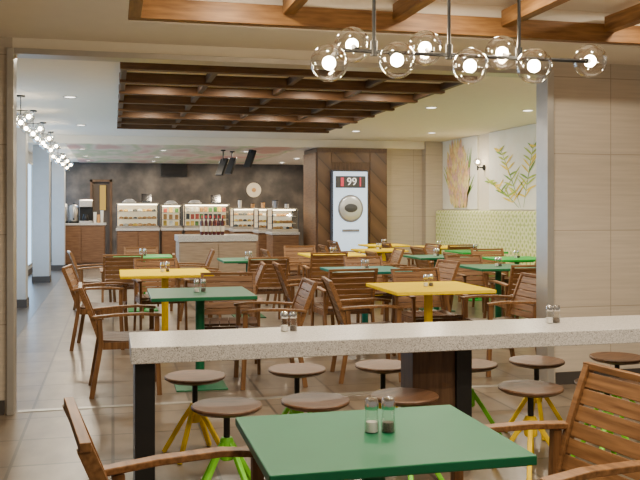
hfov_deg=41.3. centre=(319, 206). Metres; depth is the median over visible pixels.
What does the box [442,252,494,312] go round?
armchair
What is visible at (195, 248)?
counter
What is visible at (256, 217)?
display case
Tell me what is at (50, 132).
globe pendant
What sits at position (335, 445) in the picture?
table
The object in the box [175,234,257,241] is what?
countertop
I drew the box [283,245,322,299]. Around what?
armchair
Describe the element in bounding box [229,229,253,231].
countertop
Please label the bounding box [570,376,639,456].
stool
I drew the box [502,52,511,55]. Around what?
socket
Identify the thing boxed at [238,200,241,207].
cup stack
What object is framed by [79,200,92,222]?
coffee machine
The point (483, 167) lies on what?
wall sconce
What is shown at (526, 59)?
socket
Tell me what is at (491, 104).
ceiling
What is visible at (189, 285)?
armchair
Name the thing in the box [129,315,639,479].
countertop
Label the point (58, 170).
column
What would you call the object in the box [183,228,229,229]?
countertop
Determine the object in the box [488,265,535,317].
armchair
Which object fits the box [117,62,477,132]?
coffer
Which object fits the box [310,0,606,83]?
globe chandelier
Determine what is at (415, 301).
armchair
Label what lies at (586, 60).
socket
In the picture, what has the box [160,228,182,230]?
countertop
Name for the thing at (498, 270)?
table
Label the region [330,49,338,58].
socket
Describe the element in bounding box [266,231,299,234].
countertop
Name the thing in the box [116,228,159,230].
countertop
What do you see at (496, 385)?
trim
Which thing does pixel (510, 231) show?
banquette
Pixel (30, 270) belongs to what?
baseboard
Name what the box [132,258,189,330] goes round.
armchair
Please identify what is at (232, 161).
screen
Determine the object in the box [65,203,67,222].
urn
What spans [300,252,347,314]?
armchair
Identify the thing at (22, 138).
column
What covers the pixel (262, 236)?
counter
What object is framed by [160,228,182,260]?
counter
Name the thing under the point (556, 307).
shaker
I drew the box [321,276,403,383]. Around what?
armchair
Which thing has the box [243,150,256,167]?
screen
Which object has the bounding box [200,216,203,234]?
bottle
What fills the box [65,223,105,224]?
countertop
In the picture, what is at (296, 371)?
stool
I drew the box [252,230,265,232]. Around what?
countertop
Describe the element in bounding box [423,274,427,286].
shaker
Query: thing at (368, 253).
armchair
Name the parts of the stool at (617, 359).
seat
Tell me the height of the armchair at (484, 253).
0.832 m
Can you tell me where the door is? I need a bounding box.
[90,179,111,256]
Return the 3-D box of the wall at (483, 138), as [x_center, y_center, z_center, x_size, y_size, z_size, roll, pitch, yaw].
[3.727,0.055,12.589,0.200,2.750,10.000,0,0,-14]
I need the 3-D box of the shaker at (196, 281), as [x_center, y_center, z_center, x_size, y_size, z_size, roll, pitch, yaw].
[-0.984,0.626,6.782,0.045,0.107,0.045,0,0,-14]
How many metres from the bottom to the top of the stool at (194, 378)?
0.464 m
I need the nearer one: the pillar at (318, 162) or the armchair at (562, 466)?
the armchair at (562, 466)
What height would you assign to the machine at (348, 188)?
2.147 m
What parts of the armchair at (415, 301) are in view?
leg, rail, leg, backrest, seat, leg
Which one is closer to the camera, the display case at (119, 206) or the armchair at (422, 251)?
the armchair at (422, 251)
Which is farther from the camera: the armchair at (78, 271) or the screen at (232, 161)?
the screen at (232, 161)
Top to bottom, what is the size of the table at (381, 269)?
0.750 m
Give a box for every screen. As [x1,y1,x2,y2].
[215,150,228,175]
[225,151,237,174]
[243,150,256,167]
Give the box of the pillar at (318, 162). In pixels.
[303,147,386,271]
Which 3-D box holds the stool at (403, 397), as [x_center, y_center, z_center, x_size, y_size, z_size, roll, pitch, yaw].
[0.440,1.203,4.404,0.350,0.464,0.350,0,0,40]
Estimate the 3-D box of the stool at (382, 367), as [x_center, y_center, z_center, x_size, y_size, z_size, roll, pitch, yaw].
[0.389,1.203,5.252,0.350,0.464,0.350,0,0,44]
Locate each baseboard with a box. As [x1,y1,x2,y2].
[0,400,4,414]
[28,267,32,275]
[555,368,639,384]
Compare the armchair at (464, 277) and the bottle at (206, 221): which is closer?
the armchair at (464, 277)
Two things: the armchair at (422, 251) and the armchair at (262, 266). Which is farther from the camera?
the armchair at (422, 251)
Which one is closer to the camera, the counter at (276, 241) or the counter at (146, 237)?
the counter at (276, 241)
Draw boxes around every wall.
[0,37,639,414]
[28,151,32,269]
[51,162,302,261]
[387,141,443,264]
[444,133,535,210]
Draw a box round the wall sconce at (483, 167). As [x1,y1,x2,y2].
[476,158,485,169]
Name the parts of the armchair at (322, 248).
backrest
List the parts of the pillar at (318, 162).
panel, plank panel, plank panel, plank panel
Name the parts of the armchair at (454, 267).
leg, backrest, leg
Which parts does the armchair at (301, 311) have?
leg, leg, seat, armrest, armrest, leg, leg, backrest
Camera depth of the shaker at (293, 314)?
4.58 m
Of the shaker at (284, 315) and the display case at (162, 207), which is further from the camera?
the display case at (162, 207)
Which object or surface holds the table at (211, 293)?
on the floor at (41, 445)
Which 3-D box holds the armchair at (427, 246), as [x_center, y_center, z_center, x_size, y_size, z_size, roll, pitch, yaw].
[1.579,1.017,13.797,0.616,0.832,0.578,0,0,-20]
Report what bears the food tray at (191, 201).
on the display case at (184, 206)
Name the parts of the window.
pane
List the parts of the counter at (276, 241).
panel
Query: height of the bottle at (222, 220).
0.325 m
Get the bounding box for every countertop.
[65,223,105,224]
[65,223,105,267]
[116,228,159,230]
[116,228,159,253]
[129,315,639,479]
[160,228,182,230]
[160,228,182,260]
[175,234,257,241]
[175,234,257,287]
[182,228,229,233]
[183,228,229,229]
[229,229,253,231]
[229,229,253,233]
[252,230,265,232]
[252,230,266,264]
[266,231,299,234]
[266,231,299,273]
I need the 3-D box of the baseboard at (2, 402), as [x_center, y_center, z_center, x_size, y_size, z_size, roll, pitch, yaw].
[-3.760,1.380,5.457,3.276,0.100,0.014,0,0,-14]
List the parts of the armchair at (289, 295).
backrest, leg, armrest, seat, armrest, leg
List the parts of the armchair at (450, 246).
backrest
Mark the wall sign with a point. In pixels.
(253, 189)
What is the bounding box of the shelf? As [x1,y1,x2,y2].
[118,211,157,211]
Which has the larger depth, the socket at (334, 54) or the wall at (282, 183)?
the wall at (282, 183)
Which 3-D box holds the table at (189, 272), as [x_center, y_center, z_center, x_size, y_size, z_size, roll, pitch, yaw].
[-1.621,1.055,8.892,0.920,0.750,0.920,0,0,-14]
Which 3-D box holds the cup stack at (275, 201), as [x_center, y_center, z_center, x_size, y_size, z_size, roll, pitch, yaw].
[-0.905,-0.058,17.534,0.094,0.165,0.094,0,0,-14]
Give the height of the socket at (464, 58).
0.064 m
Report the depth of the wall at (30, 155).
18.24 m
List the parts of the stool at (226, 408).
leg, leg, seat, post, leg, leg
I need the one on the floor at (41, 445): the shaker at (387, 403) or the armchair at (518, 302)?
the armchair at (518, 302)
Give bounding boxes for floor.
[0,261,639,479]
[17,262,67,336]
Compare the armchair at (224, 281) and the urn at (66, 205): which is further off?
the urn at (66, 205)
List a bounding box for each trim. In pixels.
[7,47,16,414]
[14,48,546,77]
[18,384,497,412]
[536,70,553,382]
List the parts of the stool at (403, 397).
seat, leg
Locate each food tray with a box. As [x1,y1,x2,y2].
[122,199,135,202]
[164,201,177,204]
[188,200,201,203]
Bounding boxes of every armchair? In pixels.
[61,264,128,350]
[62,397,263,479]
[67,250,115,309]
[78,282,161,398]
[99,254,143,319]
[124,247,158,306]
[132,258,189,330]
[170,249,214,310]
[172,253,221,320]
[200,272,262,373]
[207,261,266,326]
[234,277,316,389]
[237,257,289,319]
[260,249,309,307]
[272,261,334,325]
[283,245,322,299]
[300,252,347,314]
[310,268,377,325]
[318,244,358,271]
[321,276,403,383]
[327,240,366,258]
[343,256,403,322]
[365,250,418,314]
[368,247,404,302]
[381,242,416,266]
[390,259,460,322]
[390,268,468,355]
[394,243,440,271]
[410,246,460,301]
[441,244,476,267]
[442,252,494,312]
[444,254,506,317]
[450,362,639,479]
[460,272,535,376]
[470,248,520,310]
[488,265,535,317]
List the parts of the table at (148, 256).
plate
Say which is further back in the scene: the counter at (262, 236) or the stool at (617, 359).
the counter at (262, 236)
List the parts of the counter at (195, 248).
panel, panel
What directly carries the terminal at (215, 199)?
on the display case at (184, 206)
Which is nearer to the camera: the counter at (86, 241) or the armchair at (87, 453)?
the armchair at (87, 453)
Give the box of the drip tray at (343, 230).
[342,229,358,231]
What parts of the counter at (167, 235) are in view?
panel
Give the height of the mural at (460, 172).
1.359 m
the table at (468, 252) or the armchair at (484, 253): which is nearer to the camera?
the armchair at (484, 253)
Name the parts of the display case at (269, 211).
post, panel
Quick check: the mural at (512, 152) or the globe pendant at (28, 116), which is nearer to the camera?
the globe pendant at (28, 116)
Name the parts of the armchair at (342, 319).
leg, backrest, leg, armrest, seat, armrest, leg, leg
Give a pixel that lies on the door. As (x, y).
(100, 190)
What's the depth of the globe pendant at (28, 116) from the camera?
10.04 m
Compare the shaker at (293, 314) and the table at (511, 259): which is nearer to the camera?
the shaker at (293, 314)
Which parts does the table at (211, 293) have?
plate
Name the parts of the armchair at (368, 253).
backrest, armrest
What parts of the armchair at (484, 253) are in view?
backrest, seat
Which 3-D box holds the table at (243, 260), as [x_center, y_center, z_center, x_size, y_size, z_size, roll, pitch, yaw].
[-0.932,1.055,11.095,0.740,0.750,0.740,0,0,-14]
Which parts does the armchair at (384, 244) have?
backrest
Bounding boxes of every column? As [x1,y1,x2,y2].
[17,114,28,307]
[32,145,50,282]
[51,155,65,270]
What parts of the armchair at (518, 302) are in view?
leg, armrest, leg, seat, leg, armrest, backrest, leg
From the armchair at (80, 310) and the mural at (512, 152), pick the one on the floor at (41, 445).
the armchair at (80, 310)
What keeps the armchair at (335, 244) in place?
on the floor at (41, 445)
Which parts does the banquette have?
backrest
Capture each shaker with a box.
[194,279,198,291]
[201,278,205,291]
[281,311,288,331]
[289,311,296,330]
[364,397,378,432]
[381,396,395,431]
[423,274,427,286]
[428,274,433,285]
[546,305,553,323]
[553,304,559,322]
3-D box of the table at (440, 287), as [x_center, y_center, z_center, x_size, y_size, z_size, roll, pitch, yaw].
[0.929,1.055,7.287,0.860,0.750,0.860,0,0,-14]
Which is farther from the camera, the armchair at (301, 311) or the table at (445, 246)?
the table at (445, 246)
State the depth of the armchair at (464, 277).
10.61 m
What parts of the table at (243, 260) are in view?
plate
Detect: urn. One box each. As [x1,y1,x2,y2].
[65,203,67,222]
[69,203,78,222]
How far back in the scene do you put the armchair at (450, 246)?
13.66 m
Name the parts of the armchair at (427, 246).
backrest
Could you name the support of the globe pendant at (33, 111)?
hanging from the ceiling
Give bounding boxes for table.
[113,254,171,311]
[119,268,213,330]
[147,286,257,391]
[217,257,278,317]
[235,405,536,479]
[298,252,365,257]
[320,266,412,322]
[351,248,408,295]
[358,244,410,262]
[366,281,495,321]
[403,254,454,311]
[417,245,447,254]
[444,250,507,300]
[459,264,535,317]
[482,256,535,309]
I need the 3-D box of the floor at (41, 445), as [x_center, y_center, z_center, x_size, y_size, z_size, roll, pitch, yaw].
[-0.636,1.480,11.064,12.000,0.100,24.800,0,0,-14]
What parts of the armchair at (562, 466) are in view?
leg, armrest, leg, armrest, backrest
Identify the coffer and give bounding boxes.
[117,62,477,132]
[128,0,639,45]
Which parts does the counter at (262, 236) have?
panel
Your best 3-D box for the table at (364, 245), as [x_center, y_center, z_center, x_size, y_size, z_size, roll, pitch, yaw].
[1.151,1.055,15.307,0.760,0.750,0.760,0,0,-14]
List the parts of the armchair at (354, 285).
leg, rail, armrest, leg, seat, backrest, leg, leg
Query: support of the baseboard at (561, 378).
attached to the wall at (597, 119)
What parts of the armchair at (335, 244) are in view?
backrest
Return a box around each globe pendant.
[17,95,34,127]
[21,110,44,138]
[32,122,53,146]
[41,131,57,153]
[51,148,65,163]
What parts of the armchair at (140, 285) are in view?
leg, leg, backrest, seat, leg, leg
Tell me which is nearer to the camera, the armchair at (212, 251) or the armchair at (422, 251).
the armchair at (212, 251)
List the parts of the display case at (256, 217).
panel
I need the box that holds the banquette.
[436,210,535,294]
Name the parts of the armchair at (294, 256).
seat, backrest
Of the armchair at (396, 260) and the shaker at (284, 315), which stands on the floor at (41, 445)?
the armchair at (396, 260)
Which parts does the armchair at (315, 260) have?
leg, backrest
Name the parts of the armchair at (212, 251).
armrest, armrest, backrest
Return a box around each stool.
[162,370,224,464]
[191,397,261,479]
[268,363,325,414]
[281,392,349,412]
[355,359,400,408]
[371,387,443,479]
[472,358,501,434]
[495,380,563,479]
[508,355,564,440]
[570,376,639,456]
[584,352,639,425]
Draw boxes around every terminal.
[141,194,151,202]
[211,195,220,203]
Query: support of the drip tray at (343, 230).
on the machine at (348, 188)
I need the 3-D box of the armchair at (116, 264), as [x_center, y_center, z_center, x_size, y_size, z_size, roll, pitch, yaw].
[-2.567,1.017,11.043,0.578,0.832,0.616,0,0,-15]
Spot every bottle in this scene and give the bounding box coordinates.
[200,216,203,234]
[204,216,207,234]
[208,216,211,234]
[212,216,215,234]
[217,216,219,234]
[221,216,223,234]
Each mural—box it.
[443,135,478,208]
[485,124,535,209]
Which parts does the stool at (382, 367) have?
seat, post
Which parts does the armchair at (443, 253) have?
leg, backrest, leg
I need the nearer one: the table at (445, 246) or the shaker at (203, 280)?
the shaker at (203, 280)
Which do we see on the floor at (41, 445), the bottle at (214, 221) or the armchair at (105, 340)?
the armchair at (105, 340)
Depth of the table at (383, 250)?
13.49 m
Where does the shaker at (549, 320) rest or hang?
on the countertop at (436, 357)
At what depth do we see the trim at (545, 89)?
6.84 m
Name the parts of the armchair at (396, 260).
backrest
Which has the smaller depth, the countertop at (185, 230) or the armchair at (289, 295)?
the armchair at (289, 295)
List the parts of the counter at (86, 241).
panel, panel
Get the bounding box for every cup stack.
[93,212,96,222]
[100,210,103,222]
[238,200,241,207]
[274,200,277,207]
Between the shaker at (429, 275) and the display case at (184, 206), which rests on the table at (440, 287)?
the shaker at (429, 275)
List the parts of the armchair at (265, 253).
backrest, leg, seat, leg, armrest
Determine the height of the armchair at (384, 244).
0.832 m
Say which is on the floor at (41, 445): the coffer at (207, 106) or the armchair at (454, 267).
the armchair at (454, 267)
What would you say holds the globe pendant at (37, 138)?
hanging from the ceiling
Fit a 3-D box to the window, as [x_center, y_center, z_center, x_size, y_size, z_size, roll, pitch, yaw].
[-6.106,0.155,17.657,0.050,2.250,2.400,0,0,-14]
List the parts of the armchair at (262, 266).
backrest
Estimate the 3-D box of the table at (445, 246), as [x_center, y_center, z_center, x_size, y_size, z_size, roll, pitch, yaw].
[2.054,1.055,14.601,0.740,0.750,0.740,0,0,-14]
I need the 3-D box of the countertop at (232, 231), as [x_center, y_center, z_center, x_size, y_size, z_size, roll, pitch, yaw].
[-1.694,0.970,19.735,0.759,0.920,0.750,0,0,-14]
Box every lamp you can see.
[118,204,156,204]
[185,205,226,205]
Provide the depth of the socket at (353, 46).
3.93 m
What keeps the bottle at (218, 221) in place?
on the counter at (195, 248)
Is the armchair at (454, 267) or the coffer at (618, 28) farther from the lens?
the armchair at (454, 267)
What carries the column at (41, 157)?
on the floor at (37, 292)
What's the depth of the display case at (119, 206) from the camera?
20.64 m
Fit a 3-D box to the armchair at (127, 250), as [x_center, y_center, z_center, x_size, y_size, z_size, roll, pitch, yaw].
[-2.628,1.017,12.454,0.578,0.832,0.616,0,0,-11]
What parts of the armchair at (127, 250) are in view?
backrest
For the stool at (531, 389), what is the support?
on the floor at (41, 445)
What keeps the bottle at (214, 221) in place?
on the counter at (195, 248)
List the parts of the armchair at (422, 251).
backrest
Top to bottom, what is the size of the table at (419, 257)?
0.750 m
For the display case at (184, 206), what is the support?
on the countertop at (185, 230)
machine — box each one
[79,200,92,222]
[330,170,367,258]
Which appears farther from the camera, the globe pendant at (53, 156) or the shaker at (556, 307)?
the globe pendant at (53, 156)
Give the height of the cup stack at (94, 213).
0.272 m
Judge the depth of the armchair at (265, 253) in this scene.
11.98 m
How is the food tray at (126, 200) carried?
on the display case at (119, 206)
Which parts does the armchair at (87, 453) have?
backrest, leg, armrest, leg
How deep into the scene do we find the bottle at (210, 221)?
14.25 m
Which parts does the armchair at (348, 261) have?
backrest, seat, leg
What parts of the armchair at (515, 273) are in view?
leg, armrest, rail, seat, backrest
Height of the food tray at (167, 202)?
0.100 m
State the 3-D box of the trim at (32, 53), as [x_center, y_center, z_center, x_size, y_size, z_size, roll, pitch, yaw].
[-0.165,-1.075,6.405,4.034,0.040,0.185,0,0,-14]
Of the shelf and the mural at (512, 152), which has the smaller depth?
the mural at (512, 152)
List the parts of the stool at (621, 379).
seat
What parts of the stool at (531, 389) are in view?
leg, leg, post, seat, leg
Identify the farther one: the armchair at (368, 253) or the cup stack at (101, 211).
the cup stack at (101, 211)
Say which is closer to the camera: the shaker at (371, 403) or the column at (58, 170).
the shaker at (371, 403)
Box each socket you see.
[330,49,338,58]
[351,44,358,48]
[424,47,433,51]
[461,55,468,62]
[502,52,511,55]
[524,57,530,64]
[584,58,591,63]
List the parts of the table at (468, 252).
plate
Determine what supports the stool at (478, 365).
on the floor at (41, 445)
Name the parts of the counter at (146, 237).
panel, panel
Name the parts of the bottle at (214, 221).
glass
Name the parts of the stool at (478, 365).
seat, leg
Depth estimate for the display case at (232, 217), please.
19.95 m
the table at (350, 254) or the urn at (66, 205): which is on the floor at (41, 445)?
the table at (350, 254)
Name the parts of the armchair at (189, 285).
backrest, leg, seat, armrest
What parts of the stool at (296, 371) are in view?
leg, seat, post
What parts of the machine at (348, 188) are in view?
sign plate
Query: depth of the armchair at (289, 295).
9.06 m
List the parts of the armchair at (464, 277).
backrest, seat, leg, armrest, leg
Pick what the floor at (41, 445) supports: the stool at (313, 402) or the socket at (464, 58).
the stool at (313, 402)
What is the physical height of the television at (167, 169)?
0.400 m
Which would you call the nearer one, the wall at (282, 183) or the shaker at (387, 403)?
the shaker at (387, 403)
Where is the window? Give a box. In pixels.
[28,161,32,267]
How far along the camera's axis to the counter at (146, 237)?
20.07 m
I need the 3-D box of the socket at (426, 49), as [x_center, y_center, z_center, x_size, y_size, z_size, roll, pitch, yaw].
[0.517,-0.735,4.012,0.027,0.051,0.077,0,0,-14]
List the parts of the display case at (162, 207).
panel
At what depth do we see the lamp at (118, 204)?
20.29 m
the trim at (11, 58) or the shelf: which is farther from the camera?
the shelf
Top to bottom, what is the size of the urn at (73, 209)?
0.480 m
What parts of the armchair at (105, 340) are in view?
backrest, leg, leg, rail, armrest, armrest, seat, leg, leg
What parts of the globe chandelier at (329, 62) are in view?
globe, bulb, globe, bulb, rod, globe, bulb, globe, bulb, rod, bulb, globe, globe, bulb, rod, globe, bulb, globe, bulb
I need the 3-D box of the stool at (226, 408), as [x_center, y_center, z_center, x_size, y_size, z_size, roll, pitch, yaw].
[-0.458,1.203,4.178,0.350,0.464,0.350,0,0,-3]
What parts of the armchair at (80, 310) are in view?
backrest, leg, leg, armrest, rail, seat, armrest, leg, leg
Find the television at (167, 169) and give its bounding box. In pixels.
[161,163,186,176]
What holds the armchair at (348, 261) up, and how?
on the floor at (41, 445)
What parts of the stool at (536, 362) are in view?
leg, post, seat, leg, leg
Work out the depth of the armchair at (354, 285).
8.33 m
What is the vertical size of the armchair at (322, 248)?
0.832 m
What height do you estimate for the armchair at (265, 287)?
0.832 m
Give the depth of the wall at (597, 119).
6.90 m
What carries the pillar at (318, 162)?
on the floor at (41, 445)
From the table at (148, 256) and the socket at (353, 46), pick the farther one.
the table at (148, 256)
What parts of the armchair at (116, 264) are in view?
leg, seat, backrest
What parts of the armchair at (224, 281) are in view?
backrest, seat, leg, leg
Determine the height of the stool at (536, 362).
0.464 m
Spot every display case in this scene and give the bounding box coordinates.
[116,203,158,228]
[160,205,181,227]
[182,204,229,227]
[229,208,253,228]
[253,208,266,230]
[266,208,298,231]
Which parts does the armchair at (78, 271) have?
backrest, leg, armrest, armrest, seat, leg, leg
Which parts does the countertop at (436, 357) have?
leg, wood panel, leg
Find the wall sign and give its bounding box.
[247,183,260,196]
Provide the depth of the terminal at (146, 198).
20.46 m
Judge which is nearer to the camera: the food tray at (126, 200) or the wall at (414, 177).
the wall at (414, 177)
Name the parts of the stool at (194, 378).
leg, leg, seat, post, leg, leg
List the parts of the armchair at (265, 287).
backrest, seat, leg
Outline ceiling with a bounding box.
[0,0,639,164]
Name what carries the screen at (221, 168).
hanging from the ceiling
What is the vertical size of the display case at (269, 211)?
0.485 m
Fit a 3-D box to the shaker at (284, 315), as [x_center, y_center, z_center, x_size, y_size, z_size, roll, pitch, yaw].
[-0.191,0.617,4.587,0.045,0.107,0.045,0,0,-14]

